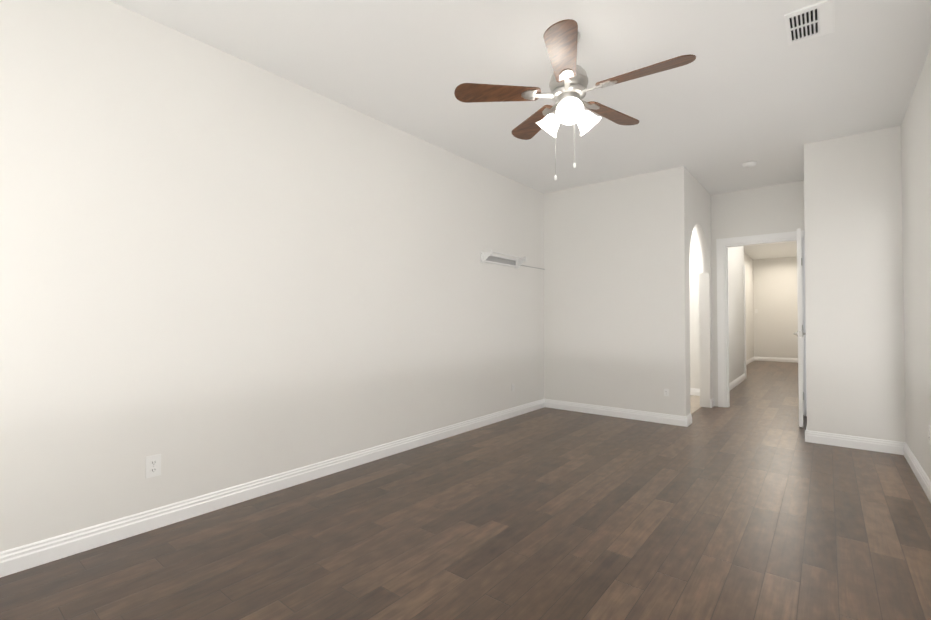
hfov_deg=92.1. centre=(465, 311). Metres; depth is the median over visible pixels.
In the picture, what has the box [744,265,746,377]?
door frame
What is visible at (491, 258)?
bracket
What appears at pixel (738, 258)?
wall
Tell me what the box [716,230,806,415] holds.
door frame
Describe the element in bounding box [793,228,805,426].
door
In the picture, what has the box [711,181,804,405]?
wall
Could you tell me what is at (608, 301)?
wall
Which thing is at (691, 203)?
wall
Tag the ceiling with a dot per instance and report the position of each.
(748, 83)
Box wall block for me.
[804,125,905,441]
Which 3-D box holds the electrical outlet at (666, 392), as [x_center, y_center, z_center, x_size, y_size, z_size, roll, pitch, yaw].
[2.160,0.869,4.828,0.049,0.080,0.008,-1,-1,39]
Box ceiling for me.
[109,0,930,259]
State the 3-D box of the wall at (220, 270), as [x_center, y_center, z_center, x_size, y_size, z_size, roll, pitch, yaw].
[-0.178,-0.176,4.394,0.120,2.745,8.160,-1,-1,39]
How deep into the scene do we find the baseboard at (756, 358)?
11.90 m
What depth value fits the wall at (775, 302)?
11.94 m
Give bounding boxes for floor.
[0,361,930,619]
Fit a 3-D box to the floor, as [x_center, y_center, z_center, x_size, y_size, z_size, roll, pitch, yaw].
[3.422,1.253,6.096,3.930,0.064,15.720,-1,-1,39]
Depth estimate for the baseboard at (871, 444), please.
3.82 m
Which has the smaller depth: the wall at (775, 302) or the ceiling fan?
the ceiling fan
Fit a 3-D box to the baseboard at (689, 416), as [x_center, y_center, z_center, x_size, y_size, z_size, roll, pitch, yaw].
[2.756,1.159,5.249,0.016,0.105,1.437,-1,-1,39]
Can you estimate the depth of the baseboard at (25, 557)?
2.62 m
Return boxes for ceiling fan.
[454,19,695,179]
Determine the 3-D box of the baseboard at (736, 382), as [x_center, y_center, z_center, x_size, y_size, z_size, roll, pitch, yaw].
[4.281,1.191,7.226,0.016,0.105,3.317,-1,-1,39]
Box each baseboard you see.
[0,399,544,577]
[544,399,687,426]
[686,398,713,426]
[690,388,699,395]
[729,373,745,390]
[746,357,754,364]
[755,357,797,362]
[805,427,930,502]
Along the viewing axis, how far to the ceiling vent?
2.44 m
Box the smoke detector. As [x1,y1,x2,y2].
[742,161,756,167]
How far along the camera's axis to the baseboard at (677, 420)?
5.13 m
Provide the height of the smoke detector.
0.039 m
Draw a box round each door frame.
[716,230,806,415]
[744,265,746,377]
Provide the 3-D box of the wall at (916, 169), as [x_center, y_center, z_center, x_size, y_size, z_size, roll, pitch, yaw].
[1.823,-0.226,1.376,0.120,2.745,5.960,-1,-1,39]
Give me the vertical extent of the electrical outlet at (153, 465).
0.114 m
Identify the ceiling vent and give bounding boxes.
[784,0,834,45]
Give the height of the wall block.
2.745 m
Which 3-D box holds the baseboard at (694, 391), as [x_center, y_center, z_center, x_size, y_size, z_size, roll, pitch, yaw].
[2.941,1.187,6.936,1.470,0.105,0.016,-1,-1,39]
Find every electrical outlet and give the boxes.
[145,454,160,477]
[664,389,668,395]
[929,425,930,444]
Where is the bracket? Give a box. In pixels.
[480,250,544,269]
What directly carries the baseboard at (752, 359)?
attached to the wall at (738, 258)
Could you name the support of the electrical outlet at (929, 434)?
attached to the wall at (916, 169)
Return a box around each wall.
[0,0,543,551]
[544,168,673,414]
[672,166,712,415]
[689,232,699,388]
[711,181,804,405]
[728,246,753,382]
[753,257,797,357]
[901,48,930,480]
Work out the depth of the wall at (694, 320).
6.62 m

